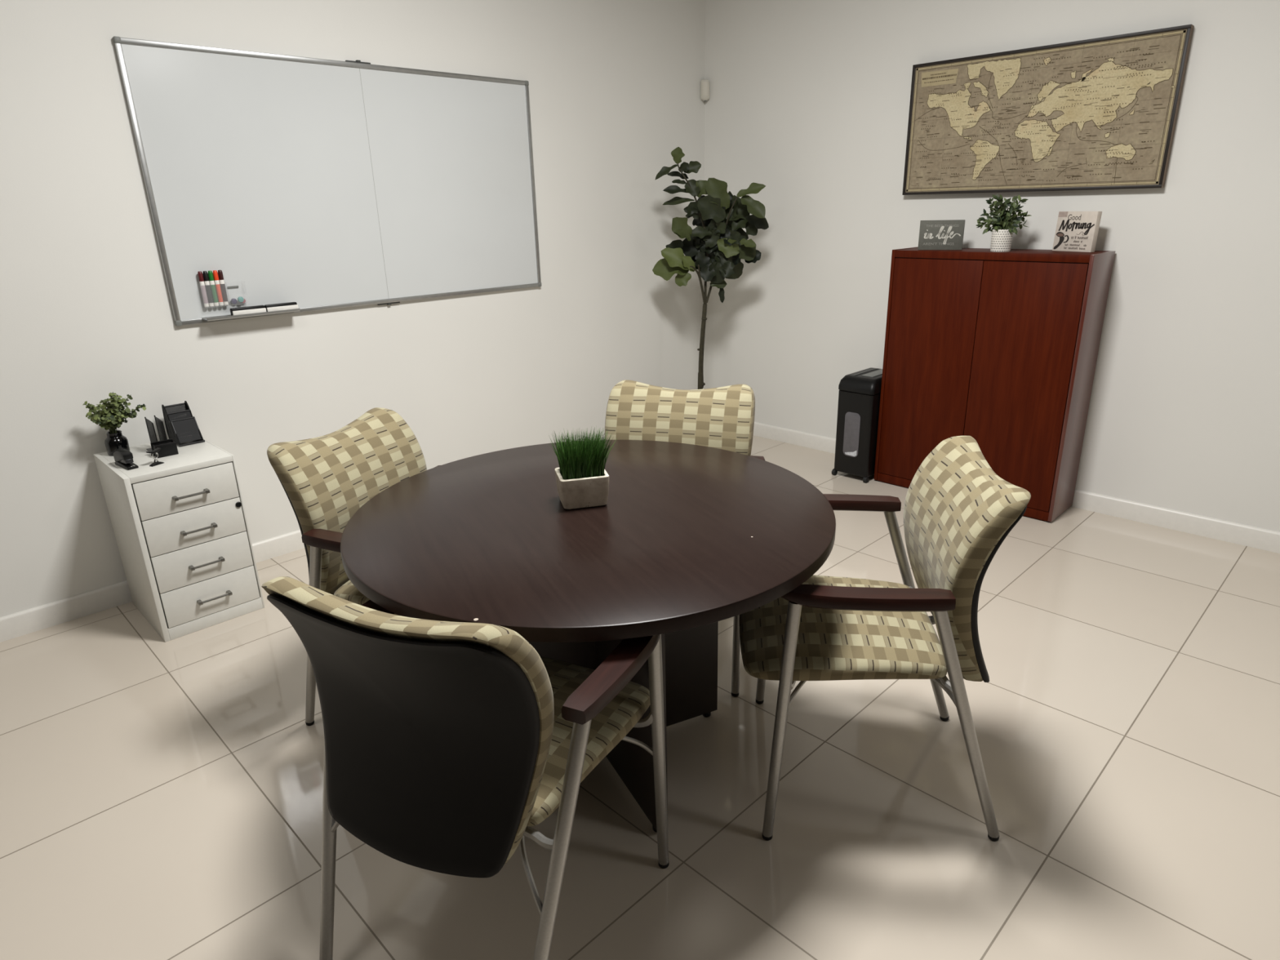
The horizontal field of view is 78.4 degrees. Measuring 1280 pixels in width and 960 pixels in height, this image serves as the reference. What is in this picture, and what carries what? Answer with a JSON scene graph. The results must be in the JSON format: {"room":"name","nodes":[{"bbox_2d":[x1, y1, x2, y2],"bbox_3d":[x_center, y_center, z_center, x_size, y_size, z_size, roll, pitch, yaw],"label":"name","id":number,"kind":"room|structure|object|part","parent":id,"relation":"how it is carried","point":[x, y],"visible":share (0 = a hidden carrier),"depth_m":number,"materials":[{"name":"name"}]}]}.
{"room":"office","nodes":[
{"label":"office","id":0,"kind":"room"},
{"bbox_2d":[0,0,705,617],"bbox_3d":[-2.777,-0.717,2.175,9.144,3.000,0.120,-19,26,-41],"label":"wall","id":1,"kind":"structure","parent":0,"point":[86,314],"depth_m":3.45,"materials":[{"name":"paint"}]},
{"bbox_2d":[0,529,304,642],"bbox_3d":[-2.742,0.687,2.568,9.011,0.090,0.013,-19,26,-41],"label":"baseboard","id":2,"kind":"structure","parent":1,"relation":"attached to","point":[14,625],"depth_m":3.08,"materials":[{"name":"white wood"}]},
{"bbox_2d":[112,35,541,326],"bbox_3d":[-1.178,-1.305,3.507,1.820,1.031,0.084,-19,26,-41],"label":"whiteboard","id":3,"kind":"object","parent":1,"relation":"attached to","point":[314,184],"visible":1,"depth_m":3.38,"materials":[{"name":"ceramic"}]},
{"bbox_2d":[226,285,238,288],"bbox_3d":[-1.685,-0.758,3.172,0.170,0.105,0.034,-19,26,-41],"label":"holder","id":4,"kind":"object","parent":3,"relation":"attached to","point":[232,286],"visible":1,"depth_m":3.20,"materials":[{"name":"white plastic"}]},
{"bbox_2d":[197,271,208,306],"bbox_3d":[-1.736,-0.758,3.117,0.017,0.138,0.017,-19,26,-41],"label":"marker","id":5,"kind":"object","parent":4,"relation":"in","point":[199,273],"visible":1,"depth_m":3.11,"materials":[{"name":"plastic"}]},
{"bbox_2d":[202,271,213,306],"bbox_3d":[-1.723,-0.763,3.130,0.017,0.138,0.017,-19,26,-41],"label":"marker","id":6,"kind":"object","parent":4,"relation":"in","point":[204,273],"visible":1,"depth_m":3.12,"materials":[{"name":"grey plastic"}]},
{"bbox_2d":[208,270,218,306],"bbox_3d":[-1.710,-0.768,3.142,0.017,0.138,0.017,-19,26,-41],"label":"marker","id":7,"kind":"object","parent":4,"relation":"in","point":[210,273],"visible":1,"depth_m":3.14,"materials":[{"name":"green plastic"}]},
{"bbox_2d":[213,270,223,305],"bbox_3d":[-1.697,-0.772,3.154,0.017,0.138,0.017,-19,26,-41],"label":"marker","id":8,"kind":"object","parent":4,"relation":"in","point":[215,272],"visible":1,"depth_m":3.15,"materials":[{"name":"orange plastic"}]},
{"bbox_2d":[217,270,228,305],"bbox_3d":[-1.684,-0.777,3.167,0.017,0.138,0.017,-19,26,-41],"label":"marker","id":9,"kind":"object","parent":4,"relation":"in","point":[220,272],"visible":1,"depth_m":3.16,"materials":[{"name":"grey plastic"}]},
{"bbox_2d":[231,298,236,304],"bbox_3d":[-1.663,-0.732,3.213,0.023,0.023,0.011,-19,26,-41],"label":"magnet","id":10,"kind":"object","parent":4,"relation":"in","point":[233,301],"visible":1,"depth_m":3.21},
{"bbox_2d":[237,296,244,302],"bbox_3d":[-1.638,-0.741,3.218,0.023,0.023,0.011,-19,26,-41],"label":"magnet","id":11,"kind":"object","parent":4,"relation":"in","point":[240,299],"visible":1,"depth_m":3.21},
{"bbox_2d":[230,305,266,315],"bbox_3d":[-1.609,-0.695,3.222,0.134,0.033,0.029,-19,26,-41],"label":"eraser","id":12,"kind":"object","parent":3,"relation":"on","point":[257,308],"visible":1,"depth_m":3.21,"materials":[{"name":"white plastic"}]},
{"bbox_2d":[201,308,300,320],"bbox_3d":[-1.605,-0.687,3.247,0.369,0.012,0.066,-19,26,-41],"label":"marker tray","id":13,"kind":"object","parent":3,"relation":"on","point":[222,314],"depth_m":3.20,"materials":[{"name":"metal"}]},
{"bbox_3d":[-1.517,-1.201,3.237,0.899,0.980,0.011,-19,26,-41],"label":"writing panel","id":14,"kind":"part","parent":3,"relation":"part of","materials":[{"name":"ceramic"}]},
{"bbox_2d":[264,302,298,311],"bbox_3d":[-1.514,-0.729,3.311,0.132,0.033,0.029,-19,26,-41],"label":"eraser","id":15,"kind":"object","parent":3,"relation":"on","point":[291,305],"visible":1,"depth_m":3.30,"materials":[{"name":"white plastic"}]},
{"bbox_3d":[-0.884,-1.425,3.829,0.887,0.980,0.011,-19,26,-41],"label":"writing panel","id":16,"kind":"part","parent":3,"relation":"part of","materials":[{"name":"ceramic"}]},
{"bbox_2d":[0,435,1279,959],"bbox_3d":[0.274,1.679,-0.187,9.144,0.100,8.658,-19,26,-41],"label":"floor","id":17,"kind":"structure","parent":0,"point":[160,800],"depth_m":2.06,"materials":[{"name":"tile"}]},
{"bbox_2d":[93,438,264,642],"bbox_3d":[-1.772,0.208,3.036,0.359,0.636,0.467,-19,26,-41],"label":"file cabinet","id":18,"kind":"object","parent":17,"relation":"on","point":[180,524],"visible":0.97,"depth_m":2.89,"materials":[{"name":"white metal"}]},
{"bbox_2d":[82,391,146,456],"bbox_3d":[-1.948,-0.214,2.922,0.185,0.245,0.125,-19,26,-41],"label":"eucalyptus plant","id":19,"kind":"object","parent":18,"relation":"on","point":[110,418],"visible":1,"depth_m":2.92,"materials":[{"name":"green plant"}]},
{"bbox_2d":[113,448,138,470],"bbox_3d":[-1.844,-0.077,2.806,0.121,0.059,0.035,13,24,36],"label":"stapler","id":20,"kind":"object","parent":18,"relation":"on","point":[123,458],"visible":1,"depth_m":2.79,"materials":[{"name":"black plastic"}]},
{"bbox_3d":[-1.852,-0.084,2.811,0.101,0.049,0.031,13,24,36],"label":"handle","id":21,"kind":"part","parent":20,"relation":"part of","materials":[{"name":"black plastic"}]},
{"bbox_2d":[118,458,133,463],"bbox_3d":[-1.848,-0.073,2.811,0.092,0.024,0.025,13,24,36],"label":"magazine","id":22,"kind":"object","parent":20,"relation":"on","point":[120,460],"depth_m":2.79,"materials":[{"name":"metal"}]},
{"bbox_2d":[146,447,164,466],"bbox_3d":[-1.741,-0.082,2.816,0.018,0.057,0.047,8,21,24],"label":"staple remover","id":23,"kind":"object","parent":18,"relation":"on","point":[156,451],"visible":1,"depth_m":2.81,"materials":[{"name":"black plastic"}]},
{"bbox_2d":[144,415,178,457],"bbox_3d":[-1.817,-0.167,2.954,0.074,0.128,0.166,-19,26,-41],"label":"desk organizer","id":24,"kind":"object","parent":18,"relation":"on","point":[168,447],"visible":0.96,"depth_m":2.93,"materials":[{"name":"black plastic"}]},
{"bbox_2d":[150,438,178,457],"bbox_3d":[-1.774,-0.118,2.927,0.074,0.052,0.048,-19,26,-41],"label":"tray","id":25,"kind":"object","parent":24,"relation":"on","point":[168,447],"depth_m":2.92,"materials":[{"name":"black plastic"}]},
{"bbox_2d":[161,400,204,446],"bbox_3d":[-1.802,-0.222,3.088,0.092,0.154,0.151,-19,26,-41],"label":"letter sorter","id":26,"kind":"object","parent":18,"relation":"on","point":[184,424],"visible":0.96,"depth_m":3.08,"materials":[{"name":"black metal"}]},
{"bbox_3d":[-1.829,-0.208,3.060,0.002,0.135,0.130,-19,26,-41],"label":"panel","id":27,"kind":"part","parent":26,"relation":"part of","materials":[{"name":"black metal"}]},
{"bbox_2d":[168,411,196,435],"bbox_3d":[-1.801,-0.221,3.088,0.080,0.089,0.042,-19,26,-41],"label":"shelf","id":28,"kind":"object","parent":26,"relation":"attached to","point":[184,423],"depth_m":3.07,"materials":[{"name":"black metal"}]},
{"bbox_2d":[172,417,201,443],"bbox_3d":[-1.773,-0.195,3.068,0.080,0.080,0.048,-19,26,-41],"label":"shelf","id":29,"kind":"object","parent":26,"relation":"attached to","point":[191,429],"depth_m":3.07,"materials":[{"name":"black metal"}]},
{"bbox_3d":[-1.632,0.038,2.832,0.326,0.135,0.011,-19,26,-41],"label":"drawer","id":30,"kind":"part","parent":18,"relation":"part of","materials":[{"name":"white wood"}]},
{"bbox_3d":[-1.616,0.053,2.824,0.117,0.012,0.029,-19,26,-41],"label":"pull handle","id":31,"kind":"part","parent":18,"relation":"part of","materials":[{"name":"silver metal"}]},
{"bbox_3d":[-1.629,0.169,2.878,0.326,0.136,0.011,-19,26,-41],"label":"drawer","id":32,"kind":"part","parent":18,"relation":"part of","materials":[{"name":"white wood"}]},
{"bbox_3d":[-1.613,0.180,2.869,0.117,0.012,0.029,-19,26,-41],"label":"pull handle","id":33,"kind":"part","parent":18,"relation":"part of","materials":[{"name":"silver metal"}]},
{"bbox_3d":[-1.626,0.303,2.925,0.326,0.141,0.011,-19,26,-41],"label":"drawer","id":34,"kind":"part","parent":18,"relation":"part of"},
{"bbox_3d":[-1.609,0.310,2.915,0.117,0.012,0.029,-19,26,-41],"label":"pull handle","id":35,"kind":"part","parent":18,"relation":"part of","materials":[{"name":"silver metal"}]},
{"bbox_3d":[-1.622,0.439,2.972,0.326,0.139,0.011,-19,26,-41],"label":"drawer","id":36,"kind":"part","parent":18,"relation":"part of","materials":[{"name":"white wood"}]},
{"bbox_3d":[-1.606,0.444,2.962,0.117,0.012,0.029,-19,26,-41],"label":"pull handle","id":37,"kind":"part","parent":18,"relation":"part of","materials":[{"name":"silver metal"}]},
{"bbox_2d":[266,407,439,725],"bbox_3d":[-0.653,0.284,2.356,0.633,0.889,0.640,6,21,21],"label":"chair","id":38,"kind":"object","parent":17,"relation":"on","point":[326,479],"visible":0.43,"depth_m":2.23,"materials":[{"name":"beige fabric"}]},
{"bbox_3d":[-0.932,0.451,2.235,0.238,0.654,0.030,12,23,33],"label":"leg","id":39,"kind":"part","parent":38,"relation":"part of","materials":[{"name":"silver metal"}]},
{"bbox_3d":[-0.710,0.169,2.012,0.368,0.032,0.068,6,21,21],"label":"armrest","id":40,"kind":"part","parent":38,"relation":"part of","materials":[{"name":"brown wood"}]},
{"bbox_3d":[-0.848,0.080,2.365,0.154,0.500,0.518,6,21,21],"label":"backrest","id":41,"kind":"part","parent":38,"relation":"part of","materials":[{"name":"fabric"}]},
{"bbox_3d":[-0.586,0.282,2.327,0.487,0.061,0.501,6,21,21],"label":"seat","id":42,"kind":"part","parent":38,"relation":"part of","materials":[{"name":"fabric"}]},
{"bbox_2d":[261,576,669,959],"bbox_3d":[-0.309,0.536,1.617,0.640,0.889,0.633,7,21,24],"label":"chair","id":43,"kind":"object","parent":17,"relation":"on","point":[445,742],"visible":0.97,"depth_m":1.36,"materials":[{"name":"black plastic"}]},
{"bbox_3d":[-0.628,0.670,1.588,0.030,0.654,0.238,3,20,11],"label":"leg","id":44,"kind":"part","parent":43,"relation":"part of","materials":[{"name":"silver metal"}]},
{"bbox_3d":[-0.550,0.272,1.707,0.068,0.032,0.368,7,21,24],"label":"armrest","id":45,"kind":"part","parent":43,"relation":"part of","materials":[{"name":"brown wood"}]},
{"bbox_3d":[-0.400,0.416,1.377,0.518,0.500,0.154,7,21,24],"label":"backrest","id":46,"kind":"part","parent":43,"relation":"part of","materials":[{"name":"plastic"}]},
{"bbox_3d":[-0.154,0.732,1.377,0.030,0.654,0.238,13,24,36],"label":"leg","id":47,"kind":"part","parent":43,"relation":"part of","materials":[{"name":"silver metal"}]},
{"bbox_3d":[-0.311,0.550,1.616,0.574,0.063,0.453,7,21,24],"label":"seat frame","id":48,"kind":"part","parent":43,"relation":"part of","materials":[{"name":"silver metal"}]},
{"bbox_3d":[-0.279,0.503,1.675,0.501,0.061,0.487,7,21,24],"label":"seat","id":49,"kind":"part","parent":43,"relation":"part of","materials":[{"name":"fabric"}]},
{"bbox_3d":[-0.031,0.340,1.476,0.068,0.032,0.368,7,21,24],"label":"armrest","id":50,"kind":"part","parent":43,"relation":"part of","materials":[{"name":"brown wood"}]},
{"bbox_3d":[0.043,0.605,1.728,0.032,0.647,0.068,7,21,24],"label":"leg","id":51,"kind":"part","parent":43,"relation":"part of","materials":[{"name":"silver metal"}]},
{"bbox_2d":[340,440,835,832],"bbox_3d":[-0.115,0.422,2.137,1.219,0.750,1.219,-10,21,-24],"label":"round table","id":52,"kind":"object","parent":17,"relation":"on","point":[686,539],"visible":0.8,"depth_m":1.84,"materials":[{"name":"brown laminate"}]},
{"bbox_2d":[550,425,616,509],"bbox_3d":[-0.146,-0.031,2.013,0.179,0.188,0.146,-6,20,-13],"label":"grass planter","id":53,"kind":"object","parent":52,"relation":"on","point":[582,479],"visible":1,"depth_m":1.98,"materials":[{"name":"concrete"}]},
{"bbox_3d":[-0.150,0.019,2.032,0.126,0.082,0.112,-6,20,-13],"label":"pot","id":54,"kind":"part","parent":53,"relation":"part of","materials":[{"name":"ceramic"}]},
{"bbox_3d":[-0.115,0.430,2.139,0.750,0.702,0.028,-10,21,-24],"label":"panel","id":55,"kind":"part","parent":52,"relation":"part of","materials":[{"name":"brown wood"}]},
{"bbox_3d":[-0.030,0.486,1.974,0.028,0.702,0.361,-10,21,-24],"label":"panel","id":56,"kind":"part","parent":52,"relation":"part of","materials":[{"name":"brown wood"}]},
{"bbox_2d":[604,379,764,697],"bbox_3d":[0.089,0.166,2.640,0.640,0.889,0.633,4,20,15],"label":"chair","id":57,"kind":"object","parent":17,"relation":"on","point":[722,418],"visible":0.24,"depth_m":2.68,"materials":[{"name":"beige fabric"}]},
{"bbox_3d":[0.140,-0.084,2.761,0.518,0.500,0.154,4,20,15],"label":"backrest","id":58,"kind":"part","parent":57,"relation":"part of","materials":[{"name":"fabric"}]},
{"bbox_3d":[0.304,0.361,2.401,0.032,0.647,0.068,4,20,15],"label":"leg","id":59,"kind":"part","parent":57,"relation":"part of","materials":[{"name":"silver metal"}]},
{"bbox_3d":[0.343,-0.007,2.438,0.068,0.032,0.368,4,20,15],"label":"armrest","id":60,"kind":"part","parent":57,"relation":"part of","materials":[{"name":"brown wood"}]},
{"bbox_2d":[652,146,768,389],"bbox_3d":[0.413,-1.024,4.670,0.676,1.776,0.318,0,19,4],"label":"tree","id":61,"kind":"object","parent":17,"relation":"on","point":[716,247],"visible":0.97,"depth_m":4.50,"materials":[{"name":"green plant"}]},
{"bbox_2d":[831,367,882,483],"bbox_3d":[1.279,-0.318,4.403,0.340,0.577,0.222,-19,26,-41],"label":"paper shredder","id":62,"kind":"object","parent":17,"relation":"on","point":[860,392],"visible":0.75,"depth_m":4.28,"materials":[{"name":"black plastic"}]},
{"bbox_3d":[1.284,-0.590,4.313,0.235,0.004,0.106,-19,26,-41],"label":"control panel","id":63,"kind":"part","parent":62,"relation":"part of","materials":[{"name":"grey plastic"}]},
{"bbox_2d":[738,435,1031,841],"bbox_3d":[0.575,0.372,2.019,0.633,0.889,0.640,1,19,6],"label":"chair","id":64,"kind":"object","parent":17,"relation":"on","point":[958,513],"visible":0.93,"depth_m":1.83,"materials":[{"name":"fabric"}]},
{"bbox_3d":[0.389,0.379,2.345,0.068,0.647,0.032,1,19,6],"label":"leg","id":65,"kind":"part","parent":64,"relation":"part of","materials":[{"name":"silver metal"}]},
{"bbox_3d":[0.327,0.567,1.815,0.068,0.647,0.032,1,19,6],"label":"leg","id":66,"kind":"part","parent":64,"relation":"part of","materials":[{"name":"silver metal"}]},
{"bbox_3d":[0.502,0.361,2.024,0.487,0.061,0.501,1,19,6],"label":"seat","id":67,"kind":"part","parent":64,"relation":"part of","materials":[{"name":"fabric"}]},
{"bbox_3d":[0.543,0.065,2.219,0.368,0.032,0.068,1,19,6],"label":"armrest","id":68,"kind":"part","parent":64,"relation":"part of","materials":[{"name":"brown wood"}]},
{"bbox_3d":[0.481,0.255,1.683,0.368,0.032,0.068,1,19,6],"label":"armrest","id":69,"kind":"part","parent":64,"relation":"part of","materials":[{"name":"brown wood"}]},
{"bbox_3d":[0.581,0.384,2.023,0.453,0.063,0.574,1,19,6],"label":"seat frame","id":70,"kind":"part","parent":64,"relation":"part of","materials":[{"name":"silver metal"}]},
{"bbox_3d":[0.805,0.392,2.279,0.238,0.654,0.030,6,21,19],"label":"leg","id":71,"kind":"part","parent":64,"relation":"part of","materials":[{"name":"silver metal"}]},
{"bbox_3d":[0.748,0.565,1.788,0.238,0.654,0.030,-4,19,-6],"label":"leg","id":72,"kind":"part","parent":64,"relation":"part of","materials":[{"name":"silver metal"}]},
{"bbox_3d":[0.774,0.191,1.932,0.154,0.500,0.518,1,19,6],"label":"backrest","id":73,"kind":"part","parent":64,"relation":"part of","materials":[{"name":"fabric"}]},
{"bbox_2d":[874,246,1115,522],"bbox_3d":[1.715,-0.512,3.934,0.291,1.234,0.930,-19,26,-41],"label":"storage cabinet","id":74,"kind":"object","parent":17,"relation":"on","point":[1000,350],"visible":0.84,"depth_m":3.74,"materials":[{"name":"brown wood"}]},
{"bbox_3d":[1.392,-0.615,4.241,0.291,1.226,0.016,-19,26,-41],"label":"panel","id":75,"kind":"part","parent":74,"relation":"part of","materials":[{"name":"brown wood"}]},
{"bbox_3d":[1.460,-0.533,3.992,0.016,1.139,0.444,-19,26,-41],"label":"door","id":76,"kind":"part","parent":74,"relation":"part of","materials":[{"name":"brown wood"}]},
{"bbox_2d":[917,219,964,249],"bbox_3d":[1.484,-1.206,3.862,0.205,0.140,0.026,8,20,24],"label":"wooden sign","id":77,"kind":"object","parent":74,"relation":"on","point":[933,234],"visible":1,"depth_m":3.85,"materials":[{"name":"grey wood"}]},
{"bbox_3d":[1.701,-1.076,3.736,0.291,0.034,0.897,-19,26,-41],"label":"panel","id":78,"kind":"part","parent":74,"relation":"part of","materials":[{"name":"brown wood"}]},
{"bbox_2d":[976,194,1031,252],"bbox_3d":[1.677,-1.188,3.620,0.234,0.255,0.145,7,21,23],"label":"boxwood plant","id":79,"kind":"object","parent":74,"relation":"on","point":[1002,229],"visible":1,"depth_m":3.60,"materials":[{"name":"green plant"}]},
{"bbox_3d":[1.677,-1.112,3.638,0.092,0.100,0.092,-19,26,-41],"label":"pot","id":80,"kind":"part","parent":79,"relation":"part of","materials":[{"name":"white ceramic"}]},
{"bbox_3d":[1.776,-0.436,3.691,0.016,1.139,0.444,-19,26,-41],"label":"door","id":81,"kind":"part","parent":74,"relation":"part of","materials":[{"name":"brown wood"}]},
{"bbox_2d":[1052,211,1102,252],"bbox_3d":[1.964,-1.118,3.529,0.037,0.173,0.190,-11,21,-25],"label":"wooden sign","id":82,"kind":"object","parent":74,"relation":"on","point":[1075,231],"visible":0.99,"depth_m":3.51,"materials":[{"name":"white wood"}]},
{"bbox_3d":[2.037,-0.415,3.626,0.291,1.224,0.016,-19,26,-41],"label":"panel","id":83,"kind":"part","parent":74,"relation":"part of","materials":[{"name":"grey laminate"}]},
{"bbox_2d":[703,0,1279,532],"bbox_3d":[3.473,-0.897,2.241,0.120,3.000,8.538,-19,26,-41],"label":"wall","id":84,"kind":"structure","parent":0,"point":[809,101],"depth_m":3.71,"materials":[{"name":"paint"}]},
{"bbox_2d":[700,79,710,101],"bbox_3d":[0.402,-2.394,4.814,0.058,0.121,0.046,-1,19,1],"label":"sensor","id":85,"kind":"object","parent":84,"relation":"attached to","point":[704,83],"visible":1,"depth_m":4.80,"materials":[{"name":"beige plastic"}]},
{"bbox_2d":[753,422,1279,553],"bbox_3d":[3.461,0.492,2.679,0.013,0.090,8.538,-19,26,-41],"label":"baseboard","id":86,"kind":"structure","parent":84,"relation":"attached to","point":[1210,527],"depth_m":3.68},
{"bbox_2d":[902,24,1193,195],"bbox_3d":[1.797,-1.657,3.626,0.038,0.610,1.178,-19,26,-41],"label":"framed map","id":87,"kind":"object","parent":84,"relation":"attached to","point":[1099,113],"visible":1,"depth_m":3.55,"materials":[{"name":"paper"},{"name":"black metal"},{"name":"ink"}]}
]}

